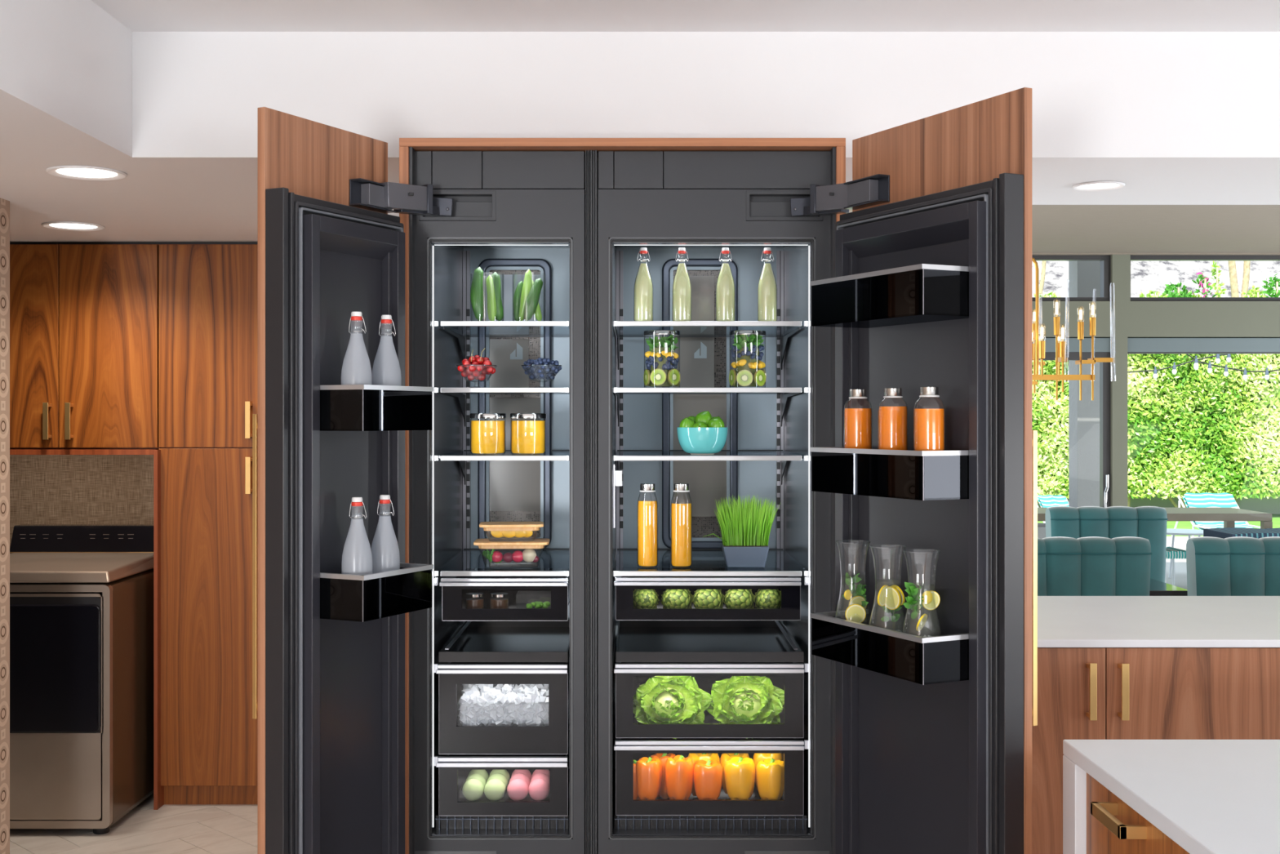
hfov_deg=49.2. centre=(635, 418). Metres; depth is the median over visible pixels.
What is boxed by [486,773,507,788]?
ball
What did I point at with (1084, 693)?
base cabinet
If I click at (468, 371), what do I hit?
cherry
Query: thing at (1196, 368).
bulb
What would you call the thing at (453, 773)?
drawer
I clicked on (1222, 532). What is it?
bench
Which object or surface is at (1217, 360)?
bulb
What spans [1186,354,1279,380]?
string lights
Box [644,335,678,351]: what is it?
leaves
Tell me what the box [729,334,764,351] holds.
leaves
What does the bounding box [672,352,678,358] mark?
mango piece
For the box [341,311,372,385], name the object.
bottle
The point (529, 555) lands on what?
turnip
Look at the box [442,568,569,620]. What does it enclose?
drawer
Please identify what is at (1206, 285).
shrub
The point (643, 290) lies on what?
bottle
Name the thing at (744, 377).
kiwi slice
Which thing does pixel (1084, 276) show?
patio column
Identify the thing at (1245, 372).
bulb
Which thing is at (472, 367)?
cherry
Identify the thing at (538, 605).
olive
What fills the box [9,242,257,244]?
trim
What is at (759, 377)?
kiwi slice
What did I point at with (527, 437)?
jar
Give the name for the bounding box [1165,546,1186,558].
cushion
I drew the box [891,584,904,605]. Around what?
lemon slice
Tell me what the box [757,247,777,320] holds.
bottle
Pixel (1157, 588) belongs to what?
dining table
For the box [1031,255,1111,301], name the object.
window
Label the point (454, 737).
drawer
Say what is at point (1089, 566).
dining chair
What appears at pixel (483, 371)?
cherry
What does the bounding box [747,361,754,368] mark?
mango piece
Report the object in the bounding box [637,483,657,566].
juice bottle
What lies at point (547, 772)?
ball
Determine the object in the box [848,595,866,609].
lemon slice
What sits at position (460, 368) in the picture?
cherry
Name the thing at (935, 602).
lemon slice
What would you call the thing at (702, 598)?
artichoke
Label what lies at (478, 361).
cherry
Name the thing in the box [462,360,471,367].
cherry
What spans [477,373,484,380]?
cherry
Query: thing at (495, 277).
cucumber
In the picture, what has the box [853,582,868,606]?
sprig
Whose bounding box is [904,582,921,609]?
sprig
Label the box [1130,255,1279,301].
window
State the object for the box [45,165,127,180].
recessed light
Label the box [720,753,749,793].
bell pepper
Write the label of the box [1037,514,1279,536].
lawn
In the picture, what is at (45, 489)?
backsplash
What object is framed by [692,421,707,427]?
lime
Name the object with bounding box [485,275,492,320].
cucumber
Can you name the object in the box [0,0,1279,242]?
ceiling
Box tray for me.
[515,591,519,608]
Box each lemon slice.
[844,604,866,622]
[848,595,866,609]
[877,584,888,606]
[884,586,901,609]
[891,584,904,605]
[915,613,927,631]
[921,590,940,609]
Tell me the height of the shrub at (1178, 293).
4.309 m
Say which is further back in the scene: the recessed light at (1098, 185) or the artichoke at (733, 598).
the recessed light at (1098, 185)
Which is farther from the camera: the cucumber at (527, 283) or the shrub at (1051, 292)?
the shrub at (1051, 292)
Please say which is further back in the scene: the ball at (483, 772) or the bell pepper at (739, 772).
the ball at (483, 772)
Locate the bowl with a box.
[676,426,728,454]
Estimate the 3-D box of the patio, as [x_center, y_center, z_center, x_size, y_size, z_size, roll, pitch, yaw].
[3.000,1.670,15.490,22.000,0.100,7.420,0,0,0]
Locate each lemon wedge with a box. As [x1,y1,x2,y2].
[844,589,852,599]
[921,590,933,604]
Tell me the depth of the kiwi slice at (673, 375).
3.75 m
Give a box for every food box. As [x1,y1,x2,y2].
[473,537,549,567]
[479,521,543,542]
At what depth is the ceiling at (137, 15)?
3.73 m
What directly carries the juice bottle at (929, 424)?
on the refrigerator column at (931, 285)
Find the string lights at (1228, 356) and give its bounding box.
[1127,354,1231,378]
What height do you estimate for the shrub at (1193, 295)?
4.134 m
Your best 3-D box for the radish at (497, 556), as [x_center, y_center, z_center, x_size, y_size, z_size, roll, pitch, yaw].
[-0.375,0.373,3.777,0.032,0.031,0.033,0,0,0]
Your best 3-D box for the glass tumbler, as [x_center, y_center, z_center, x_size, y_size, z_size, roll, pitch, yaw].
[-0.404,-0.323,3.800,0.091,0.138,0.091,0,0,0]
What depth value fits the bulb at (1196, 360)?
19.98 m
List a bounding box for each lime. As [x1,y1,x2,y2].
[679,417,694,427]
[687,415,695,421]
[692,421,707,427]
[693,410,712,425]
[707,416,724,427]
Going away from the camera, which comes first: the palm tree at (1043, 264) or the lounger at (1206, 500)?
the lounger at (1206, 500)
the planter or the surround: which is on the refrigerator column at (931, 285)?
the planter
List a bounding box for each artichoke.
[633,589,659,608]
[660,589,693,608]
[692,589,724,608]
[723,589,755,608]
[754,589,781,608]
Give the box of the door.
[1031,351,1111,507]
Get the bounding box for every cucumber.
[470,266,484,320]
[490,271,503,320]
[512,280,523,320]
[523,278,542,320]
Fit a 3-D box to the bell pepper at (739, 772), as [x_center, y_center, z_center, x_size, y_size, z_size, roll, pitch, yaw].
[0.276,0.959,3.725,0.078,0.115,0.078,0,0,24]
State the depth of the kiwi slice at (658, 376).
3.73 m
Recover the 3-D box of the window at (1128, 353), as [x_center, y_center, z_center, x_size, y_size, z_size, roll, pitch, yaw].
[6.019,0.517,11.580,3.962,2.126,0.080,0,0,0]
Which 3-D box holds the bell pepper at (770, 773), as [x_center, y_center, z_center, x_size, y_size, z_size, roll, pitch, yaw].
[0.359,0.961,3.725,0.073,0.112,0.073,0,0,32]
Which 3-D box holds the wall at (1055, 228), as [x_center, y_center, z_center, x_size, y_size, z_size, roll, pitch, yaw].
[3.650,-1.428,8.340,8.700,0.144,7.120,0,0,0]
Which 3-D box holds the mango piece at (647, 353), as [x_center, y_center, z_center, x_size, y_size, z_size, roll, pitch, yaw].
[0.036,-0.172,3.769,0.026,0.018,0.016,0,0,0]
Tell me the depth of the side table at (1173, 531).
14.25 m
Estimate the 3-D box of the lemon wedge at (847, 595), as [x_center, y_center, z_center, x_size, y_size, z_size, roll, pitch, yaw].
[0.486,0.404,3.204,0.020,0.024,0.007,0,0,-7]
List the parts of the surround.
panel, panel, panel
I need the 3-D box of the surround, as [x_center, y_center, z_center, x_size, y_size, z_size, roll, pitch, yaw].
[-0.034,0.443,3.960,1.137,2.313,0.800,0,0,0]
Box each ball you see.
[462,778,484,800]
[465,773,486,786]
[467,769,488,781]
[484,778,506,800]
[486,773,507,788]
[488,769,510,783]
[506,778,528,800]
[509,773,529,786]
[511,769,531,781]
[528,778,550,800]
[529,773,550,788]
[531,769,550,777]
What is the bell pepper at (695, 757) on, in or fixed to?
in the refrigerator column at (931, 285)
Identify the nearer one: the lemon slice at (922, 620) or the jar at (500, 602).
the lemon slice at (922, 620)
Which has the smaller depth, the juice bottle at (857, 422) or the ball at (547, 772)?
the juice bottle at (857, 422)
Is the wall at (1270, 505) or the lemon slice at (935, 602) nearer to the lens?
the lemon slice at (935, 602)
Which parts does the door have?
handle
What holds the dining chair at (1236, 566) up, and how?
on the floor
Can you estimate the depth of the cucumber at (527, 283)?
3.78 m
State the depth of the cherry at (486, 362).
3.74 m
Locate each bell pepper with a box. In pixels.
[633,760,639,799]
[635,756,662,799]
[650,753,675,798]
[665,755,693,799]
[688,753,719,795]
[693,759,722,799]
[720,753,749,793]
[724,756,755,799]
[753,753,784,791]
[755,758,784,799]
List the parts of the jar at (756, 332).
glass, lid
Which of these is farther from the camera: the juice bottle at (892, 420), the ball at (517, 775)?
the ball at (517, 775)
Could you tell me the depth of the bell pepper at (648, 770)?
3.70 m
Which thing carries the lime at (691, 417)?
in the bowl
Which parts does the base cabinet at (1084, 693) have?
door, handle, handle, door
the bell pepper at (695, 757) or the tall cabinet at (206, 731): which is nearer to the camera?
the bell pepper at (695, 757)
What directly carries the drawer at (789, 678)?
in the refrigerator column at (931, 285)
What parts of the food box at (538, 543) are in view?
glass, lid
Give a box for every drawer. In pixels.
[439,656,569,753]
[439,729,569,815]
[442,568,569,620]
[616,567,799,619]
[616,662,803,737]
[616,737,803,814]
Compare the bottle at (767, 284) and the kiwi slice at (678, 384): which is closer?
the bottle at (767, 284)
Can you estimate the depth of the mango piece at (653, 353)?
3.75 m
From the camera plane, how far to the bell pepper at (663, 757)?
3.78 m
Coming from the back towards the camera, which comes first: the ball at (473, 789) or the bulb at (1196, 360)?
the bulb at (1196, 360)
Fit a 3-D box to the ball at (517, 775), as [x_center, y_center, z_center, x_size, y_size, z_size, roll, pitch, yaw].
[-0.314,0.986,3.776,0.057,0.058,0.057,0,0,0]
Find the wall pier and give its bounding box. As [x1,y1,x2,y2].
[1107,254,1130,506]
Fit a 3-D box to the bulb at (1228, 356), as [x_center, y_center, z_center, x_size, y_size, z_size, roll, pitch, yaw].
[8.475,-0.883,20.000,0.066,0.178,0.066,0,0,0]
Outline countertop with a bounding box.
[1037,595,1279,647]
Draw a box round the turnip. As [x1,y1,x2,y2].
[522,548,536,562]
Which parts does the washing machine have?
door, panel, lid, control panel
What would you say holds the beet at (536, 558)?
in the food box at (538, 543)
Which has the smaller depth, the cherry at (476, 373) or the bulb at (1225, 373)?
the cherry at (476, 373)
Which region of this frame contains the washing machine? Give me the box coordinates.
[9,524,153,834]
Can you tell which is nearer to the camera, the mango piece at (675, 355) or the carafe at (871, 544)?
the carafe at (871, 544)
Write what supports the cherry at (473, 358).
on the cherry
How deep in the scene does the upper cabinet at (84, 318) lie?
5.76 m
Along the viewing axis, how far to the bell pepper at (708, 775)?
3.69 m
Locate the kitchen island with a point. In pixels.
(1120, 796)
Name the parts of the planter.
planter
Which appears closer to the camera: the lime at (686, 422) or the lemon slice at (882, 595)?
the lemon slice at (882, 595)
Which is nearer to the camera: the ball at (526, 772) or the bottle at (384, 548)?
the bottle at (384, 548)
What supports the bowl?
on the refrigerator column at (931, 285)
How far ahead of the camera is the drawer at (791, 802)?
3.66 m
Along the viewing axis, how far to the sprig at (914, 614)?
2.98 m
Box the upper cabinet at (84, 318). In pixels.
[9,244,160,454]
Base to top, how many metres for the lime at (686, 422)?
0.049 m
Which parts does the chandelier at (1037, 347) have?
arm, arm, arm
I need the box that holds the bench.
[1203,527,1279,538]
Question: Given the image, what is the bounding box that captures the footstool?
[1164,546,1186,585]
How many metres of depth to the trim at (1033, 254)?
11.48 m
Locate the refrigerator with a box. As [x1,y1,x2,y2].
[252,106,590,853]
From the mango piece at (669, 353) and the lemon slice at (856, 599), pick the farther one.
the mango piece at (669, 353)
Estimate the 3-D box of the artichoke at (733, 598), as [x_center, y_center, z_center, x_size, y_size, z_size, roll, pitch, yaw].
[0.278,0.488,3.761,0.088,0.085,0.085,0,0,0]
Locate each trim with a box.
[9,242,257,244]
[1031,253,1279,255]
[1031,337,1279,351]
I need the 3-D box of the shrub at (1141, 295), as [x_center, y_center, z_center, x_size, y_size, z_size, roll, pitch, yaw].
[10.032,-0.429,27.003,0.712,4.158,0.595,0,0,0]
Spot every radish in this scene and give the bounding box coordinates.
[492,551,502,562]
[512,550,523,562]
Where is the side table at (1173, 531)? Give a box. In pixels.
[1166,528,1203,577]
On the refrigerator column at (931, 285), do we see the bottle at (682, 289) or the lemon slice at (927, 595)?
the bottle at (682, 289)
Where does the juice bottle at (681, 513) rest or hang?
on the refrigerator column at (931, 285)
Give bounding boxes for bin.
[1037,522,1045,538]
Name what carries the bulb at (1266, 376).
attached to the string lights at (1209, 370)
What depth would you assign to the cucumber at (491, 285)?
3.77 m
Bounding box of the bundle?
[483,548,502,563]
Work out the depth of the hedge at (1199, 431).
22.95 m
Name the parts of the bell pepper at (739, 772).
stem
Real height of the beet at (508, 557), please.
0.028 m
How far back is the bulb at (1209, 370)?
19.98 m
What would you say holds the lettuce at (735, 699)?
in the refrigerator column at (931, 285)
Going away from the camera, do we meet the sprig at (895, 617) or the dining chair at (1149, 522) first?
the sprig at (895, 617)
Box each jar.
[466,592,484,608]
[470,413,506,454]
[490,592,509,608]
[510,413,546,454]
[644,329,679,386]
[728,329,765,386]
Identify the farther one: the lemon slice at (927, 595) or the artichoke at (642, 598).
the artichoke at (642, 598)
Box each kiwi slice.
[643,368,649,386]
[649,368,666,385]
[666,368,679,385]
[675,369,680,386]
[729,368,736,386]
[736,369,753,386]
[753,369,765,386]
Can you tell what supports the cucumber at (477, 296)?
in the glass tumbler
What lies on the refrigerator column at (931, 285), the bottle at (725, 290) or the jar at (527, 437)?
the bottle at (725, 290)
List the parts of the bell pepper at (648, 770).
stem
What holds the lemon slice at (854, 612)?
in the carafe at (838, 540)
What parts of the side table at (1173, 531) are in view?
leg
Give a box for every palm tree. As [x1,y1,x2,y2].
[1039,260,1046,297]
[1227,260,1239,297]
[1240,260,1250,297]
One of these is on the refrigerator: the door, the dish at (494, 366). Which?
the dish at (494, 366)
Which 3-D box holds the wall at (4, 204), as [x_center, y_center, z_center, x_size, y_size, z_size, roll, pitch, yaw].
[-2.201,0.435,0.750,0.197,2.329,7.900,0,0,0]
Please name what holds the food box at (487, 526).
on the food box at (538, 543)
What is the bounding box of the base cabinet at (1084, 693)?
[1031,647,1279,853]
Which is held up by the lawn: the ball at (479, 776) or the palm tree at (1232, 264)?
the palm tree at (1232, 264)
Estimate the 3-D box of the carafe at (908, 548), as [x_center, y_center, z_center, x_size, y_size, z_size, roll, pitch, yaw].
[0.612,0.414,2.995,0.091,0.263,0.091,0,0,0]
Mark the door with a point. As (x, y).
(1104, 367)
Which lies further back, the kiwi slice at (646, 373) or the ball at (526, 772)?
the ball at (526, 772)
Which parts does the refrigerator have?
handle, wood panel, door, hinge arm, grille panel, trim, trim, trim, trim, pull, pull, pull, toe panel, grille panel, slide rail, shelf rail, opening frame, drawer pull, drawer pull, edge trim, edge trim, drawer pull, edge trim, shelf trim, shelf trim, shelf trim, shelf trim, mirror panel, mirror panel, frame, perforated panel, mirror panel, mirror panel, grille panel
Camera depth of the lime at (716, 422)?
3.75 m
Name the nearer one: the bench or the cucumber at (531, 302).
the cucumber at (531, 302)
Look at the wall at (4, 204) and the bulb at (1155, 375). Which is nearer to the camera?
the wall at (4, 204)
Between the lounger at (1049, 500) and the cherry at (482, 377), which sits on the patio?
the lounger at (1049, 500)
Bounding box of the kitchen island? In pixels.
[1062,739,1279,853]
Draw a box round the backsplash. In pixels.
[9,454,153,546]
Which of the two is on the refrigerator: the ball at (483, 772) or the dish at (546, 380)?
the dish at (546, 380)
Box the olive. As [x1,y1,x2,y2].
[535,603,542,608]
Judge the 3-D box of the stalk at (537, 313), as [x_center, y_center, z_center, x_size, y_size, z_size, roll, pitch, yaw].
[-0.276,-0.322,3.809,0.042,0.120,0.022,0,0,12]
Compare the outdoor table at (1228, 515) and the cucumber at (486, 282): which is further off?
the outdoor table at (1228, 515)
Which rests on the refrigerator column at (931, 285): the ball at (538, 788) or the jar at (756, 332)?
the jar at (756, 332)
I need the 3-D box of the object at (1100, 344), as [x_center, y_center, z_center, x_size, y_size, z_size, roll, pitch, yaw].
[3.650,-0.604,11.610,8.700,0.116,0.180,0,0,0]
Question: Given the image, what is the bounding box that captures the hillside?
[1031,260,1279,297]
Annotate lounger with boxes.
[1037,494,1068,523]
[1168,492,1260,546]
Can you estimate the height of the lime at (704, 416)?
0.059 m
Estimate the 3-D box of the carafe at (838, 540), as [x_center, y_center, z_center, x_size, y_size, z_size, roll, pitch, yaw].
[0.500,0.414,3.222,0.091,0.263,0.091,0,0,0]
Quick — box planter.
[702,493,779,567]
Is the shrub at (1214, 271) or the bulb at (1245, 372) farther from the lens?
the shrub at (1214, 271)
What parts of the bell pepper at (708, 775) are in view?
stem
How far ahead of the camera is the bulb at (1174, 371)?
19.98 m
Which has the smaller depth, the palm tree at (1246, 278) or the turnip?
the turnip
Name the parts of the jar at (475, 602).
lid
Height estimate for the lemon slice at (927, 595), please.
0.029 m
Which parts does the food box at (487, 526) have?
pepper strip, pepper strip, lid, glass, pepper strip, pepper strip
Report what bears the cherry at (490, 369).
in the dish at (494, 366)
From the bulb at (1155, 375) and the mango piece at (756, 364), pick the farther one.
the bulb at (1155, 375)
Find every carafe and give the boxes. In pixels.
[835,539,872,625]
[869,544,907,628]
[902,548,942,636]
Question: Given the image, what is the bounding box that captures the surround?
[399,137,845,853]
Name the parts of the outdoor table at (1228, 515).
frame, leg, leg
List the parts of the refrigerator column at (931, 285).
grille panel, shelf rail, grille panel, mirror panel, mirror panel, perforated panel, mirror panel, frame, shelf trim, shelf trim, shelf trim, shelf trim, drawer pull, edge trim, drawer pull, drawer pull, edge trim, edge trim, opening frame, grille panel, shelf rail, slide rail, toe panel, trim, trim, trim, trim, pull, pull, pull, hinge arm, door, wood panel, handle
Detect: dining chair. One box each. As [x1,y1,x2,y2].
[1037,536,1151,595]
[1044,506,1168,582]
[1186,536,1279,595]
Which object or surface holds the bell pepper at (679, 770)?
in the refrigerator column at (931, 285)
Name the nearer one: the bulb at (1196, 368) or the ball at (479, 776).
the ball at (479, 776)
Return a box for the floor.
[9,793,257,853]
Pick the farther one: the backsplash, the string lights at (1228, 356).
the string lights at (1228, 356)
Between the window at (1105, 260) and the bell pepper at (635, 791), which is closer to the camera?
the bell pepper at (635, 791)
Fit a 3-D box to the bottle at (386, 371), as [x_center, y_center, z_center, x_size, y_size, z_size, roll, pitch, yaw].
[-0.584,-0.109,3.274,0.069,0.266,0.069,0,0,0]
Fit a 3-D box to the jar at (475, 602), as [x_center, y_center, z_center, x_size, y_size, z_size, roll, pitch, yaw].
[-0.431,0.488,3.740,0.052,0.042,0.052,0,0,0]
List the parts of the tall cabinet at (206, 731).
panel, door, door, handle, handle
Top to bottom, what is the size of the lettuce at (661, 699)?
0.177 m
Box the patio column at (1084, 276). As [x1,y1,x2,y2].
[1068,260,1100,507]
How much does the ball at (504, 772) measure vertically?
0.058 m
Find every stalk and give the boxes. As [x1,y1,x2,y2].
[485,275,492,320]
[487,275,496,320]
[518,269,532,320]
[532,280,542,320]
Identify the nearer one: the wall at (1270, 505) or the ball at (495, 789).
the ball at (495, 789)
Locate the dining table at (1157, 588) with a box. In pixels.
[1149,577,1187,595]
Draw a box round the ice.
[457,684,548,725]
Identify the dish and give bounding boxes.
[456,364,497,387]
[520,364,562,387]
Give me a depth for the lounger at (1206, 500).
16.45 m
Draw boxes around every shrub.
[1033,291,1060,297]
[1139,288,1168,297]
[1161,281,1193,297]
[1187,290,1201,297]
[1191,271,1217,297]
[1209,260,1226,297]
[1240,284,1266,297]
[1262,273,1279,297]
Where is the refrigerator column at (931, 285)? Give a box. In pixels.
[590,87,1037,853]
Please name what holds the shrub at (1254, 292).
on the lawn
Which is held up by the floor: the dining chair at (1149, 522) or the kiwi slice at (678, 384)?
the dining chair at (1149, 522)
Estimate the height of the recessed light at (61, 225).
0.006 m
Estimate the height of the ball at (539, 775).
0.058 m
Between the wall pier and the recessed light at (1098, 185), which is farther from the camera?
the wall pier
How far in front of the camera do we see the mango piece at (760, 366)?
3.76 m
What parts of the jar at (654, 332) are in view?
lid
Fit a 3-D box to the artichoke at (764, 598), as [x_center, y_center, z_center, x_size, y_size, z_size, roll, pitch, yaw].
[0.357,0.488,3.759,0.082,0.081,0.080,0,0,0]
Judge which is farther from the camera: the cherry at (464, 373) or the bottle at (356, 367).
the cherry at (464, 373)
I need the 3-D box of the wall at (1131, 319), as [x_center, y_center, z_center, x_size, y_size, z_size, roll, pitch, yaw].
[3.650,-0.816,11.625,8.700,0.293,0.250,0,0,0]
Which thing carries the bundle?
in the food box at (538, 543)
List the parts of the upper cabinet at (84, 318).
door, handle, handle, rail, door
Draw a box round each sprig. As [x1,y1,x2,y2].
[842,572,864,599]
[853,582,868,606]
[880,604,903,622]
[903,586,924,618]
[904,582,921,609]
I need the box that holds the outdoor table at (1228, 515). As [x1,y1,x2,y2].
[1037,507,1272,528]
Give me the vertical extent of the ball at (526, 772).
0.058 m
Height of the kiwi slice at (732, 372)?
0.045 m
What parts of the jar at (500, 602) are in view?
lid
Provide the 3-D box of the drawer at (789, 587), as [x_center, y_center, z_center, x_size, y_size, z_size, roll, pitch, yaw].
[0.189,0.482,3.872,0.483,0.093,0.423,0,0,0]
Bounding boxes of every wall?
[0,197,9,853]
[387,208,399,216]
[848,204,1279,253]
[1031,301,1279,337]
[1037,489,1279,514]
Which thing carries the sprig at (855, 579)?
in the carafe at (838, 540)
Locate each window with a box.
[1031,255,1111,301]
[1127,351,1279,354]
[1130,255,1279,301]
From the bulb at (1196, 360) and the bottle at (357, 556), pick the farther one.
the bulb at (1196, 360)
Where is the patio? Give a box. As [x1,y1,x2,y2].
[1165,536,1198,589]
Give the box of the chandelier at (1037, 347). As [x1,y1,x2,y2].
[1031,257,1115,399]
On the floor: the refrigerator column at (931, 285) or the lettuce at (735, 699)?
the refrigerator column at (931, 285)
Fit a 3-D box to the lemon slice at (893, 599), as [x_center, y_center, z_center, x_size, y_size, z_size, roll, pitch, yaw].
[0.563,0.396,3.083,0.009,0.052,0.052,0,0,-38]
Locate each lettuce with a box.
[633,675,712,738]
[703,675,784,738]
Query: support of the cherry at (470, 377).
in the dish at (494, 366)
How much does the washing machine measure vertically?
1.136 m
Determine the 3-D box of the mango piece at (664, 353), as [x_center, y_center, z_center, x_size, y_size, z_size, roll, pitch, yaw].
[0.077,-0.174,3.745,0.018,0.015,0.014,0,0,0]
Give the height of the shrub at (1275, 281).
4.459 m
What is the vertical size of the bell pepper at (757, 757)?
0.129 m
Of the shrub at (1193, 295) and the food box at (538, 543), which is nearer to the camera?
the food box at (538, 543)
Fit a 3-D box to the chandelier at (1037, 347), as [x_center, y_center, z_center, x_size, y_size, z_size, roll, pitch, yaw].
[2.010,-0.718,7.409,0.955,1.276,0.350,0,0,-7]
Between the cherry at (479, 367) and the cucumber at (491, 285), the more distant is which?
the cucumber at (491, 285)
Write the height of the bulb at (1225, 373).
0.178 m
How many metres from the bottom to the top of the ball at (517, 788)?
0.058 m
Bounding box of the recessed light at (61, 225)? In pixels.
[41,221,105,231]
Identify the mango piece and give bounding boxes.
[644,351,651,357]
[650,351,655,356]
[656,351,661,357]
[661,350,667,355]
[665,351,672,357]
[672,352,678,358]
[737,359,746,366]
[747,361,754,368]
[751,361,758,368]
[757,362,763,368]
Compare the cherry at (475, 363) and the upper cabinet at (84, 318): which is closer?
the cherry at (475, 363)
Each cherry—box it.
[457,364,465,371]
[461,369,467,377]
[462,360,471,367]
[465,367,472,374]
[466,373,475,380]
[468,355,476,362]
[468,364,475,371]
[471,347,493,373]
[471,361,479,366]
[472,369,479,377]
[475,364,483,371]
[476,356,484,363]
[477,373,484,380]
[480,368,487,374]
[483,360,490,366]
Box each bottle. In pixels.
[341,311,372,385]
[342,497,372,574]
[370,494,399,573]
[371,315,401,386]
[633,247,653,320]
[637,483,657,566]
[671,247,691,320]
[671,483,692,567]
[715,247,735,320]
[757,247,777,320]
[843,389,872,448]
[879,387,906,449]
[914,386,945,450]
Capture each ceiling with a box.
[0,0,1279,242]
[91,0,1279,31]
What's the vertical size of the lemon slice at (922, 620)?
0.038 m
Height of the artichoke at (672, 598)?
0.087 m
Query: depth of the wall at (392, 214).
4.50 m
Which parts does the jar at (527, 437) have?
lid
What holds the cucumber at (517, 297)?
in the glass tumbler
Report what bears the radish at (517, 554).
in the food box at (538, 543)
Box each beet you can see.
[502,551,512,562]
[533,555,538,562]
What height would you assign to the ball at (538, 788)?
0.058 m
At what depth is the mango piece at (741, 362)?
3.74 m
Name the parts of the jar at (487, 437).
lid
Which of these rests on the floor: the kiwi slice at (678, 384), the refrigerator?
the refrigerator
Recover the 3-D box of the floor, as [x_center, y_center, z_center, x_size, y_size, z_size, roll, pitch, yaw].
[1.000,1.630,4.400,14.000,0.060,15.200,0,0,0]
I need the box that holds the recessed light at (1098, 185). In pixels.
[1072,181,1124,191]
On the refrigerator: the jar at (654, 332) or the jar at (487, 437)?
the jar at (487, 437)
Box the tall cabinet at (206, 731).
[153,244,257,809]
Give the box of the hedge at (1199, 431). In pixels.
[1031,354,1279,507]

